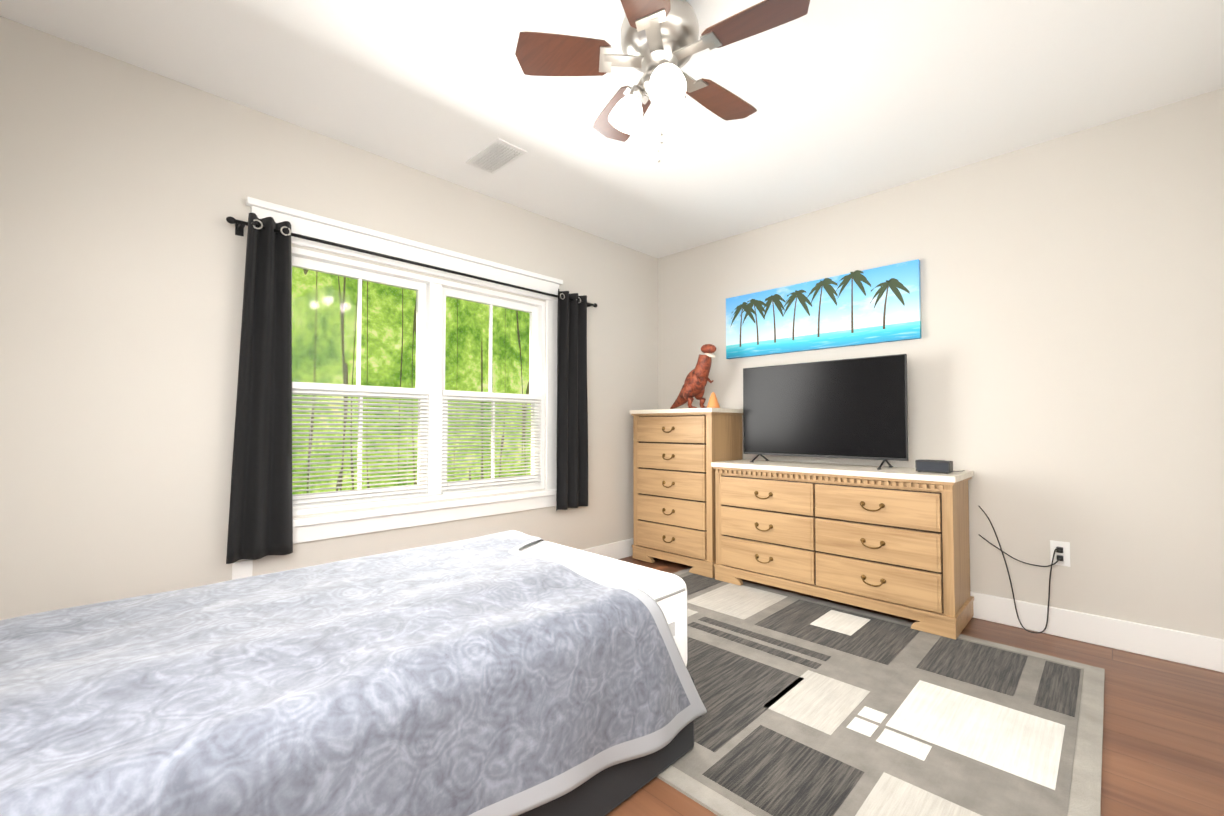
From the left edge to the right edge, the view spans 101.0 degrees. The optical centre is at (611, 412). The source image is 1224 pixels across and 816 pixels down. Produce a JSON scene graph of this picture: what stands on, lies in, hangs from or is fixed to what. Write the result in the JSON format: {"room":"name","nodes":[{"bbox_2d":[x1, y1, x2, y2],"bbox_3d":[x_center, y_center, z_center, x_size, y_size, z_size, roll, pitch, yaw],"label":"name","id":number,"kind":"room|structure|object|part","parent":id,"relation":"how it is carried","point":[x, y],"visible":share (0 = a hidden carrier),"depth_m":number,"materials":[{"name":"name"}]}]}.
{"room":"bedroom","nodes":[
{"label":"bedroom","id":0,"kind":"room"},
{"bbox_2d":[0,16,657,619],"bbox_3d":[-0.989,-0.122,2.943,0.120,2.440,4.040,-2,-2,45],"label":"wall","id":1,"kind":"structure","parent":0,"point":[126,190],"depth_m":2.03,"materials":[{"name":"paint"}]},
{"bbox_2d":[232,560,252,579],"bbox_3d":[-1.613,0.708,2.201,0.006,0.116,0.072,-2,-2,45],"label":"electrical outlet plate","id":2,"kind":"object","parent":1,"relation":"attached to","point":[242,569],"depth_m":2.20,"materials":[{"name":"white plastic"}]},
{"bbox_2d":[246,197,562,543],"bbox_3d":[-1.024,-0.154,2.880,0.162,1.550,1.790,-2,-2,45],"label":"window","id":3,"kind":"structure","parent":1,"relation":"in","point":[433,293],"depth_m":2.85,"materials":[{"name":"white wood"}]},
{"bbox_2d":[292,382,541,508],"bbox_3d":[-0.996,0.167,2.843,0.024,0.593,1.482,-2,-2,45],"label":"window blinds","id":4,"kind":"object","parent":3,"relation":"attached to","point":[309,386],"visible":0.81,"depth_m":2.69,"materials":[{"name":"white plastic"}]},
{"bbox_2d":[226,213,597,563],"bbox_3d":[-0.881,-0.096,2.885,0.113,1.485,2.156,-2,-2,45],"label":"curtain","id":5,"kind":"object","parent":1,"relation":"attached to","point":[260,525],"visible":1,"depth_m":2.23,"materials":[{"name":"black fabric"}]},
{"bbox_3d":[-0.889,-0.786,2.911,0.092,0.055,2.156,-2,-2,45],"label":"rod","id":6,"kind":"part","parent":5,"relation":"part of","materials":[{"name":"black metal"}]},
{"bbox_2d":[582,538,633,559],"bbox_3d":[-0.941,1.029,2.864,0.016,0.135,3.800,-2,-2,45],"label":"baseboard","id":7,"kind":"structure","parent":1,"relation":"attached to","point":[620,549],"depth_m":3.83,"materials":[{"name":"white wood"}]},
{"bbox_2d":[0,0,1223,257],"bbox_3d":[0.179,-1.423,1.820,3.410,0.100,4.040,-2,-2,45],"label":"ceiling","id":8,"kind":"structure","parent":0,"point":[848,100],"depth_m":2.10,"materials":[{"name":"white paint"}]},
{"bbox_2d":[466,138,526,173],"bbox_3d":[-0.613,-1.342,2.660,0.320,0.016,0.170,-2,-2,45],"label":"ceiling vent","id":9,"kind":"object","parent":8,"relation":"in","point":[496,155],"visible":1,"depth_m":2.64,"materials":[{"name":"white metal"}]},
{"bbox_2d":[515,0,809,161],"bbox_3d":[0.182,-1.108,1.687,0.908,0.536,0.899,-2,-2,45],"label":"ceiling fan","id":10,"kind":"object","parent":8,"relation":"hanging from","point":[661,44],"visible":1,"depth_m":1.63,"materials":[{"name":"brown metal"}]},
{"bbox_2d":[606,556,1223,815],"bbox_3d":[0.179,1.116,1.751,3.410,0.100,4.040,-2,-2,45],"label":"floor","id":11,"kind":"structure","parent":0,"point":[1163,740],"depth_m":1.68,"materials":[{"name":"brown wood"}]},
{"bbox_2d":[0,530,706,815],"bbox_3d":[-0.709,0.753,1.286,1.066,0.574,1.817,-2,-2,45],"label":"bed","id":12,"kind":"object","parent":11,"relation":"on","point":[511,673],"visible":1,"depth_m":1.04,"materials":[{"name":"grey fabric"}]},
{"bbox_3d":[-0.724,0.660,1.293,0.980,0.314,1.800,-2,-2,45],"label":"mattress","id":13,"kind":"part","parent":12,"relation":"part of","materials":[{"name":"white fabric"}]},
{"bbox_2d":[630,408,742,577],"bbox_3d":[0.545,0.543,3.738,0.739,1.127,0.449,-2,-2,45],"label":"chest","id":14,"kind":"object","parent":11,"relation":"on","point":[676,452],"visible":0.96,"depth_m":3.55,"materials":[{"name":"brown wood"}]},
{"bbox_2d":[670,344,715,408],"bbox_3d":[0.581,-0.251,3.738,0.529,0.459,0.198,-2,-2,45],"label":"toy","id":15,"kind":"object","parent":14,"relation":"on","point":[696,380],"visible":1,"depth_m":3.62,"materials":[{"name":"brown plastic"}]},
{"bbox_2d":[707,392,719,407],"bbox_3d":[0.705,-0.085,3.515,0.096,0.115,0.094,-2,-2,45],"label":"cone","id":16,"kind":"object","parent":14,"relation":"on","point":[713,402],"visible":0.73,"depth_m":3.49,"materials":[{"name":"orange"}]},
{"bbox_2d":[711,459,973,639],"bbox_3d":[1.285,0.703,2.993,1.354,0.767,0.459,-2,-2,45],"label":"dresser","id":17,"kind":"object","parent":11,"relation":"on","point":[890,540],"visible":1,"depth_m":2.71,"materials":[{"name":"brown wood"}]},
{"bbox_2d":[743,354,908,469],"bbox_3d":[1.264,0.005,3.117,1.000,0.634,0.234,-2,-2,45],"label":"tv","id":18,"kind":"object","parent":17,"relation":"on","point":[855,408],"visible":1,"depth_m":3.05,"materials":[{"name":"black plastic"}]},
{"bbox_2d":[915,460,964,473],"bbox_3d":[1.712,0.277,2.630,0.172,0.064,0.237,-2,-2,45],"label":"clock radio","id":19,"kind":"object","parent":17,"relation":"on","point":[942,466],"visible":1,"depth_m":2.55,"materials":[{"name":"black plastic"}]},
{"bbox_2d":[656,568,1104,815],"bbox_3d":[0.661,1.072,2.204,2.120,0.012,1.800,-2,-2,45],"label":"rug","id":20,"kind":"object","parent":11,"relation":"on","point":[815,707],"visible":0.75,"depth_m":1.74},
{"bbox_2d":[658,88,1223,638],"bbox_3d":[1.559,-0.116,3.177,3.170,2.440,0.120,-2,-2,45],"label":"wall","id":21,"kind":"structure","parent":0,"point":[1066,368],"depth_m":2.47,"materials":[{"name":"paint"}]},
{"bbox_2d":[726,259,920,358],"bbox_3d":[1.309,-0.642,3.326,1.265,0.459,0.036,-2,-2,45],"label":"picture","id":22,"kind":"object","parent":21,"relation":"attached to","point":[873,305],"visible":1,"depth_m":3.22,"materials":[{"name":"fabric"}]},
{"bbox_2d":[1050,540,1069,566],"bbox_3d":[2.169,0.685,2.442,0.072,0.116,0.034,-2,-2,45],"label":"electrical outlet plate","id":23,"kind":"object","parent":21,"relation":"attached to","point":[1064,547],"depth_m":2.44,"materials":[{"name":"white plastic"}]},
{"bbox_2d":[979,506,1060,633],"bbox_3d":[2.037,0.783,2.529,0.322,0.595,0.058,-2,-2,45],"label":"cord","id":24,"kind":"object","parent":23,"relation":"attached to","point":[1000,549],"visible":0.96,"depth_m":2.52,"materials":[{"name":"black plastic"}]},
{"bbox_2d":[970,591,1223,672],"bbox_3d":[1.520,1.035,3.085,3.140,0.135,0.020,-2,-2,45],"label":"baseboard","id":25,"kind":"structure","parent":21,"relation":"attached to","point":[1197,650],"depth_m":2.32,"materials":[{"name":"white wood"}]},
{"label":"outside","id":26,"kind":"structure","parent":0,"visible":0},
{"bbox_2d":[292,267,530,494],"bbox_3d":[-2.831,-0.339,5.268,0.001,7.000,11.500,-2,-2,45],"label":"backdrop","id":27,"kind":"structure","parent":26,"point":[514,351],"depth_m":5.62,"materials":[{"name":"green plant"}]}
]}

